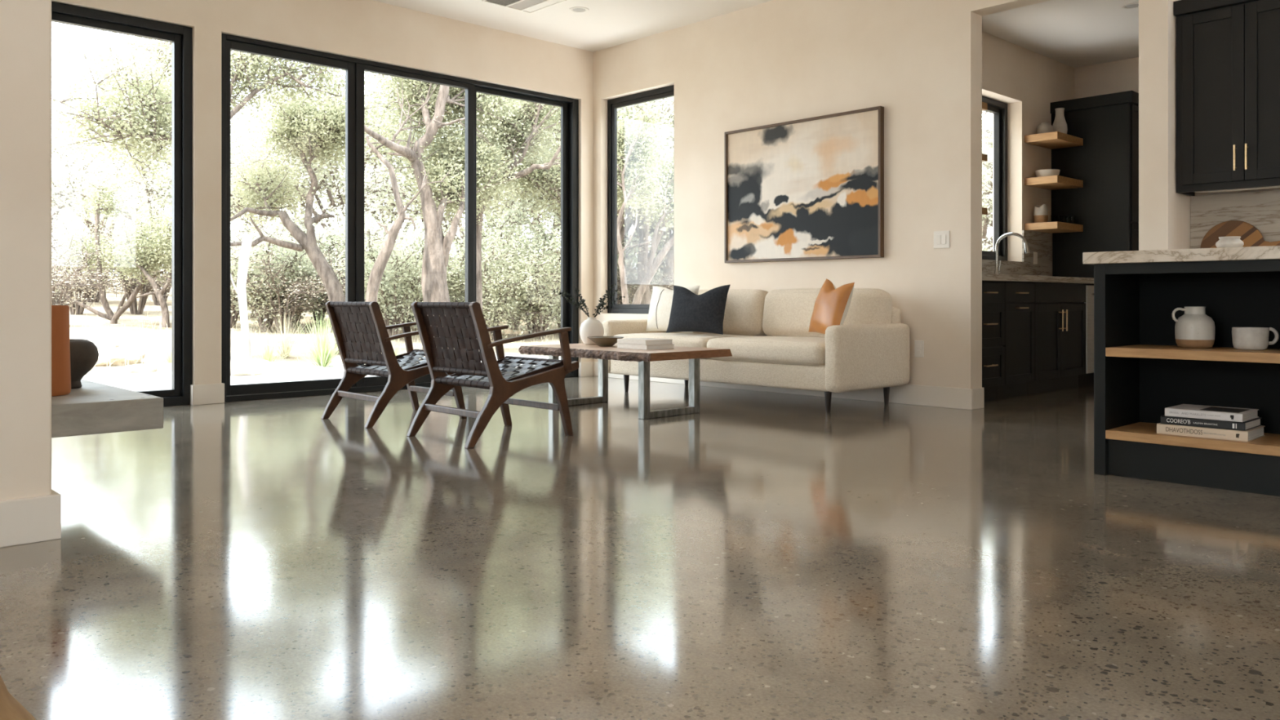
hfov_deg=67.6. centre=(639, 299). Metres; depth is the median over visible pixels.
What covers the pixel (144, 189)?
oak tree
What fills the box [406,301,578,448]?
lounge chair
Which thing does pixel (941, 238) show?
light switch
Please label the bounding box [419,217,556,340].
bush
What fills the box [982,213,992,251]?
bush
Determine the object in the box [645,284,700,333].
throw pillow
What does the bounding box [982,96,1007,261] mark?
window
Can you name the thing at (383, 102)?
oak tree
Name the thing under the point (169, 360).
grass tuft
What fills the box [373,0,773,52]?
ceiling
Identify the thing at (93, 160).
oak tree
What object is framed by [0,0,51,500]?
wall
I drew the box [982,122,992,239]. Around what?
oak tree
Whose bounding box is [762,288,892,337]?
cushion
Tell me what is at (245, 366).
rock
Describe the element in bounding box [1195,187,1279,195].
wall
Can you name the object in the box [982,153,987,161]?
shelf
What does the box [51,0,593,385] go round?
wall
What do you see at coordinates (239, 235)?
bush
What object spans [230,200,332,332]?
bush
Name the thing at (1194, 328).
jug
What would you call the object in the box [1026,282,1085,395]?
base cabinet
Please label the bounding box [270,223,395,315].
dry brush
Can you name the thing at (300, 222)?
oak tree
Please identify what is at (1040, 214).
pitcher
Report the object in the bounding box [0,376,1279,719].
floor
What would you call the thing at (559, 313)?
bush
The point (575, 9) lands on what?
recessed light
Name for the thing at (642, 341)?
book
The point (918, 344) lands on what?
wall outlet
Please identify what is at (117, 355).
rock
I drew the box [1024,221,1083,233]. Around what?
shelf
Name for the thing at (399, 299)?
bush
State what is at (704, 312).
throw pillow
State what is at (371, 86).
oak tree
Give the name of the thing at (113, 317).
live oak tree
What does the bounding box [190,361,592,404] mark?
baseboard
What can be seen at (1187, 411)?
cookbook
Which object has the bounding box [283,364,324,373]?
rock
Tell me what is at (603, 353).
coffee table
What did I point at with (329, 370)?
rock
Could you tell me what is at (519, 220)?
bush
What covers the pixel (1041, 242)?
backsplash
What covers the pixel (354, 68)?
door
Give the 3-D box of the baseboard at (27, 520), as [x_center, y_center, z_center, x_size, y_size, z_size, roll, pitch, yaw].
[-3.889,0.656,2.000,4.332,0.134,1.653,0,0,-43]
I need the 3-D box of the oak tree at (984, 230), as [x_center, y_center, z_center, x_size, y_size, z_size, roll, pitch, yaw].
[7.450,-1.712,19.633,5.747,5.177,6.277,0,0,-37]
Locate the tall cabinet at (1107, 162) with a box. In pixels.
[1050,90,1138,277]
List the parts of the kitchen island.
panel, rail, shelf, shelf, toe panel, panel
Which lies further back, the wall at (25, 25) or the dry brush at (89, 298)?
the dry brush at (89, 298)
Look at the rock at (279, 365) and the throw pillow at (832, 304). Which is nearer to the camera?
the throw pillow at (832, 304)
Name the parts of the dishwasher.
door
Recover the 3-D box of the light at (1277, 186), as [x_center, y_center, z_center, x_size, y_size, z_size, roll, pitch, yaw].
[3.421,-0.621,5.281,0.067,0.019,0.635,0,0,-43]
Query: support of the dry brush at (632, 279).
on the ground at (150, 308)
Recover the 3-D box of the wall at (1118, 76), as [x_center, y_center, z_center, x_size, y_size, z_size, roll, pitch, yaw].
[5.314,-0.904,8.105,0.150,3.255,3.150,0,0,-43]
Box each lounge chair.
[320,301,466,427]
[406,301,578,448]
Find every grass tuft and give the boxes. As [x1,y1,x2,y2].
[142,341,171,364]
[251,310,321,358]
[251,335,289,362]
[393,339,405,355]
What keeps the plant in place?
on the ground at (150, 308)
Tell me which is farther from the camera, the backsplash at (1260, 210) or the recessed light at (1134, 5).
the recessed light at (1134, 5)
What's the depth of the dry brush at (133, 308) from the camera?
17.88 m
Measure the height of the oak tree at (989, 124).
5.885 m
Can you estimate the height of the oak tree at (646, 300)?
6.513 m
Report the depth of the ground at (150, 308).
14.80 m
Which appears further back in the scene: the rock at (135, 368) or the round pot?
the rock at (135, 368)
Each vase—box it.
[51,305,71,396]
[579,317,604,344]
[1035,121,1053,133]
[1052,107,1067,133]
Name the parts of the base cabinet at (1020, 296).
door, drawer, handle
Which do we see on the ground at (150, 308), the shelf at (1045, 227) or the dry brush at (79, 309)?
the dry brush at (79, 309)
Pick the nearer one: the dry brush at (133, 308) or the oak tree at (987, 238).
the dry brush at (133, 308)
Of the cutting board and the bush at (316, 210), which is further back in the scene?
the bush at (316, 210)
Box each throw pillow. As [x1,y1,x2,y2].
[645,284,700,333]
[666,284,729,334]
[808,278,854,333]
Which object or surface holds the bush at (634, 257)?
on the ground at (150, 308)
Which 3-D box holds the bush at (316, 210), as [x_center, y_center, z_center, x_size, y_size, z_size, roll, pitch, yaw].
[-5.268,-0.741,17.974,2.493,2.620,2.297,0,0,-9]
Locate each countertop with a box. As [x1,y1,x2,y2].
[982,273,1093,284]
[1082,245,1279,264]
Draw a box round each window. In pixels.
[51,1,191,406]
[607,84,674,313]
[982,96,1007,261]
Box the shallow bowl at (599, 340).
[587,336,623,346]
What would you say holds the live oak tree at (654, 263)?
on the ground at (150, 308)
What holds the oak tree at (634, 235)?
on the ground at (150, 308)
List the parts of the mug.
handle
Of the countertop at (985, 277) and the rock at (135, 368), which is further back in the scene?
the rock at (135, 368)
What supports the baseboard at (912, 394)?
attached to the wall at (775, 61)
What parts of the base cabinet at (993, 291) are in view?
handle, handle, drawer, drawer, drawer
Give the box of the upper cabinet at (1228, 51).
[1173,0,1279,195]
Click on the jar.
(1232, 241)
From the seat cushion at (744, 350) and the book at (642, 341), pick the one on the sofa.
the seat cushion at (744, 350)
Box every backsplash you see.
[982,230,1052,275]
[1190,190,1279,248]
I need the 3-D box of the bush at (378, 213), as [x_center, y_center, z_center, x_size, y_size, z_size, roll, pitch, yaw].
[-4.171,-0.594,17.064,2.297,2.516,2.493,0,0,-9]
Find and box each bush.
[51,228,93,302]
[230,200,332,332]
[230,200,378,328]
[230,215,274,318]
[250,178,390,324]
[314,190,420,301]
[324,211,453,336]
[337,198,464,328]
[400,218,519,325]
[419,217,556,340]
[443,195,560,329]
[483,201,560,339]
[511,226,560,330]
[617,211,673,299]
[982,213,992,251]
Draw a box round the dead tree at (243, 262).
[230,233,253,359]
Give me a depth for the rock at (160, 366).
10.11 m
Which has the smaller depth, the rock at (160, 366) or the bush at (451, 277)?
the rock at (160, 366)
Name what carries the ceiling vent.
in the ceiling at (606, 24)
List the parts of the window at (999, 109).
frame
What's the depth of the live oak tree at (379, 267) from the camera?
10.99 m
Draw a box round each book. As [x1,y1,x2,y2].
[617,337,672,345]
[617,343,673,350]
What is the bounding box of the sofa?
[602,288,910,412]
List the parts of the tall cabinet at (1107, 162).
crown, door, door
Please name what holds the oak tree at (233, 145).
on the ground at (150, 308)
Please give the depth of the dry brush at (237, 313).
15.92 m
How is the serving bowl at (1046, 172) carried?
on the shelf at (1051, 182)
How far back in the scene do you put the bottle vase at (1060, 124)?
8.55 m
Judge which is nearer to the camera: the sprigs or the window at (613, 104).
the sprigs
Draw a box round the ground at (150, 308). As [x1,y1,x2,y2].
[54,276,560,375]
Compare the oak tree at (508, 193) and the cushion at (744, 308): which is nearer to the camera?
the cushion at (744, 308)
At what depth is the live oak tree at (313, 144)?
12.71 m
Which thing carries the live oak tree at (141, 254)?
on the ground at (150, 308)
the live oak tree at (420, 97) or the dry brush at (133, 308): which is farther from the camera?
the dry brush at (133, 308)
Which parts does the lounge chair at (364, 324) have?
rail, backrest, rail, seat rail, frame, seat rail, armrest, seat, arm post, seat rail, armrest, seat rail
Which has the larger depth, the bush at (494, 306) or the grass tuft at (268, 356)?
the bush at (494, 306)
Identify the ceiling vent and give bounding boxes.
[481,0,566,13]
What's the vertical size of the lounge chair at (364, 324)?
0.711 m
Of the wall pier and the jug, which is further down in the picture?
the jug
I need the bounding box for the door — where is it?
[221,33,578,401]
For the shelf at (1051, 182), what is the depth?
8.42 m
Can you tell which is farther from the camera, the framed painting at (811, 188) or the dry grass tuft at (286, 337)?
the dry grass tuft at (286, 337)
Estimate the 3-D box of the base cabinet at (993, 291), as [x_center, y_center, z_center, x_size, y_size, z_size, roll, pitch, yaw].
[2.207,0.297,6.869,0.562,0.852,0.662,0,0,-43]
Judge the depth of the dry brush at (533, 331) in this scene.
16.89 m
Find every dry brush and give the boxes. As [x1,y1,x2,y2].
[51,195,167,315]
[51,211,158,302]
[51,231,133,308]
[52,204,171,314]
[82,217,171,305]
[153,228,294,328]
[230,241,345,333]
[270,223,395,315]
[302,233,422,322]
[487,231,560,333]
[617,228,673,304]
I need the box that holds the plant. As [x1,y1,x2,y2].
[280,310,341,367]
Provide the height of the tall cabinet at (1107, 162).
2.535 m
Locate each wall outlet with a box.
[914,340,924,357]
[1033,252,1037,264]
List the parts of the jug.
handle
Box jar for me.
[1215,235,1244,248]
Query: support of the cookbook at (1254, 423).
on the cookbook at (1254, 433)
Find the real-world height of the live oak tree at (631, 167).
3.767 m
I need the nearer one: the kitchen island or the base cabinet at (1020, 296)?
the kitchen island
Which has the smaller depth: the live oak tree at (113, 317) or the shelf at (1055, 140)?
the shelf at (1055, 140)
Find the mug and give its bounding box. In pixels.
[1231,327,1279,350]
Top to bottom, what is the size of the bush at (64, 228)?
1.820 m
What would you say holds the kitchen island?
on the floor
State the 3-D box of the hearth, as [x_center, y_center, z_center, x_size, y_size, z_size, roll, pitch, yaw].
[-2.231,0.406,3.676,0.416,0.110,1.100,0,0,-43]
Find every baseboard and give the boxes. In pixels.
[0,488,61,547]
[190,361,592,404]
[592,361,983,409]
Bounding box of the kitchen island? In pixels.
[1093,259,1279,496]
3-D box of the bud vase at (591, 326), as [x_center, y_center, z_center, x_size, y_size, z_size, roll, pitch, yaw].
[-0.344,0.226,6.828,0.174,0.194,0.174,0,0,-43]
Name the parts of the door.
sliding panel, sliding panel, sliding panel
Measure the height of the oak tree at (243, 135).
6.208 m
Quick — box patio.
[82,354,560,391]
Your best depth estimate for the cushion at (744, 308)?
7.22 m
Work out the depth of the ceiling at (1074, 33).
7.89 m
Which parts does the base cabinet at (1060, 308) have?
door, handle, handle, door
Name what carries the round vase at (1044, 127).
on the shelf at (1055, 140)
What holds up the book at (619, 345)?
on the coffee table
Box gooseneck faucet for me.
[994,232,1029,274]
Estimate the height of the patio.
0.175 m
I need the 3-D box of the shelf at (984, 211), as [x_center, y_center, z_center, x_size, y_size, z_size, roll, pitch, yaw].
[2.314,-0.678,7.229,0.730,0.051,0.290,0,0,-43]
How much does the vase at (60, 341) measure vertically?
0.328 m
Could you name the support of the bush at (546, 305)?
on the ground at (150, 308)
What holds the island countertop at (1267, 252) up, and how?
on the kitchen island
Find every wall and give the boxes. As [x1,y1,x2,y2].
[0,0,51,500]
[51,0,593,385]
[593,0,1050,388]
[982,31,1074,262]
[1074,57,1138,98]
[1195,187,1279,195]
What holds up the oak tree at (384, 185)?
on the ground at (150, 308)
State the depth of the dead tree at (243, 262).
10.26 m
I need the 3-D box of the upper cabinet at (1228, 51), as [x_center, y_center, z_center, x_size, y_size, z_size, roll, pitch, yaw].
[3.404,-1.157,5.295,0.320,1.091,0.740,0,0,-43]
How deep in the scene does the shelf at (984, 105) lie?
7.35 m
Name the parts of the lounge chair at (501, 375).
rail, backrest, frame, rail, seat rail, seat rail, armrest, arm post, seat, frame, armrest, seat rail, seat rail, arm post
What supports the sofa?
on the floor
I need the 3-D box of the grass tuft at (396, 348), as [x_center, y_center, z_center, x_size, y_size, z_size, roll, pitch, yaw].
[-2.774,0.610,11.007,0.670,0.346,0.829,0,0,-43]
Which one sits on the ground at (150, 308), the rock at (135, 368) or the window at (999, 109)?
the rock at (135, 368)
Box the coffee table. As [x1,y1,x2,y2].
[518,343,732,419]
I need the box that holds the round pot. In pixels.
[69,338,98,388]
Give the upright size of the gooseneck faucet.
0.367 m
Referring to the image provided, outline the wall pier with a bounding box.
[1138,0,1190,250]
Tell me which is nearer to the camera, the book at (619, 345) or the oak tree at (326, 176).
the book at (619, 345)
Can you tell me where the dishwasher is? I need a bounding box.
[1078,283,1093,386]
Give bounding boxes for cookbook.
[1156,422,1265,441]
[1160,414,1261,431]
[1164,404,1258,422]
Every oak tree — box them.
[51,110,171,288]
[51,122,264,299]
[51,129,143,231]
[51,159,170,324]
[91,57,342,217]
[97,191,171,327]
[103,92,374,307]
[165,72,451,239]
[230,67,413,233]
[230,71,399,355]
[231,71,496,239]
[322,68,500,226]
[328,121,560,254]
[341,102,493,353]
[364,71,540,349]
[364,79,555,239]
[436,109,623,319]
[444,96,673,304]
[458,96,560,311]
[482,97,673,255]
[484,97,672,304]
[503,97,673,290]
[559,98,673,304]
[617,142,673,304]
[982,111,992,238]
[982,114,992,251]
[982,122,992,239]
[982,148,992,248]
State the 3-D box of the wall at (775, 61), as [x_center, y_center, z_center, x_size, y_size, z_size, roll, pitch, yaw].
[1.275,-0.904,7.326,0.154,3.255,4.824,0,0,-43]
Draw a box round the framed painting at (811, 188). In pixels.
[724,106,884,262]
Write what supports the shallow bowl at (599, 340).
on the coffee table
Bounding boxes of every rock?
[78,337,119,349]
[94,346,145,366]
[115,364,157,373]
[146,361,171,372]
[230,358,281,375]
[271,361,290,368]
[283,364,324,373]
[315,366,343,373]
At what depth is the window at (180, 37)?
6.54 m
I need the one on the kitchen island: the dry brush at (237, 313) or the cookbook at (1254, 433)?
the cookbook at (1254, 433)
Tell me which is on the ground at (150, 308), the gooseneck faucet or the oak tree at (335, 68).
the oak tree at (335, 68)
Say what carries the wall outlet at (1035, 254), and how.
attached to the backsplash at (1041, 242)
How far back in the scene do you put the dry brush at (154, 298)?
20.89 m
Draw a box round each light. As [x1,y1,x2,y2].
[568,6,589,13]
[1120,2,1138,8]
[1195,185,1279,192]
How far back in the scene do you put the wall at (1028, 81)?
8.49 m
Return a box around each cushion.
[613,332,752,359]
[671,288,768,336]
[706,336,825,365]
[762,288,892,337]
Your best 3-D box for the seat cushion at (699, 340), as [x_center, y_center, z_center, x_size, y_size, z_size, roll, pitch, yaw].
[0.334,0.349,7.330,0.669,0.172,1.008,0,0,-43]
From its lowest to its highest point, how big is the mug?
0.087 m
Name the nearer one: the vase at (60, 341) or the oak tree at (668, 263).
the vase at (60, 341)
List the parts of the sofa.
leg, arm, leg, leg, frame, arm, leg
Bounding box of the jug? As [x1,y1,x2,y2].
[1171,306,1215,348]
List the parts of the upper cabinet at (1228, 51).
door, crown, handle, handle, door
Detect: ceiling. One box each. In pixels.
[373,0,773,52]
[982,0,1138,67]
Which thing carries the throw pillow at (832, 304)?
on the sofa
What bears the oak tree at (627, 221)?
on the ground at (150, 308)
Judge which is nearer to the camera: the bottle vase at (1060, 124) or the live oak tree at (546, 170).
the bottle vase at (1060, 124)
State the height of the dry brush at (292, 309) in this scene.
1.543 m
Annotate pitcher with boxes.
[1033,204,1048,222]
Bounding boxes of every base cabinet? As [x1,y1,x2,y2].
[982,280,1004,401]
[997,281,1035,399]
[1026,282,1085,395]
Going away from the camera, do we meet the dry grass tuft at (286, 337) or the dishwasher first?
the dishwasher
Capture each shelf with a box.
[982,102,987,111]
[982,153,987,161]
[982,207,987,214]
[1024,131,1083,149]
[1024,175,1083,190]
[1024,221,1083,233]
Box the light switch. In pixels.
[933,230,949,248]
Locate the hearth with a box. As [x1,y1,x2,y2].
[51,378,163,437]
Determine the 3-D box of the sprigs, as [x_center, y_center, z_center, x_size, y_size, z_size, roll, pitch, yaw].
[-0.362,0.071,6.831,0.514,0.364,0.140,0,0,2]
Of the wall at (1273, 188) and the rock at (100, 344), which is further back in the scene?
the rock at (100, 344)
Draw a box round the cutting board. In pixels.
[1200,220,1279,248]
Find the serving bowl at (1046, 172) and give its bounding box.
[1035,168,1060,177]
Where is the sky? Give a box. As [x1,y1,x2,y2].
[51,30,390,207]
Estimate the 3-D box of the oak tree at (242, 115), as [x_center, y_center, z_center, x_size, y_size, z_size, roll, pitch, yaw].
[-11.370,-3.005,25.451,6.467,6.147,7.910,0,0,-36]
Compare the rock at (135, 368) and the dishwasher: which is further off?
the rock at (135, 368)
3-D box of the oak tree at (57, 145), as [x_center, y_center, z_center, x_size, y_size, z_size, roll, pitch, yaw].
[-14.680,-2.945,27.086,7.329,5.512,6.138,0,0,-3]
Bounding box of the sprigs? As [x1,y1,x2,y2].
[553,284,625,317]
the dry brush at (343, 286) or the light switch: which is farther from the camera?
the dry brush at (343, 286)
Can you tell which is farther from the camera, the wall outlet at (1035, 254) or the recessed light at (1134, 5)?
the wall outlet at (1035, 254)
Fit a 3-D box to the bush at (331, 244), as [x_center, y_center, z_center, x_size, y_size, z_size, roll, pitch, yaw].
[-6.044,-0.547,16.527,2.606,2.357,2.401,0,0,35]

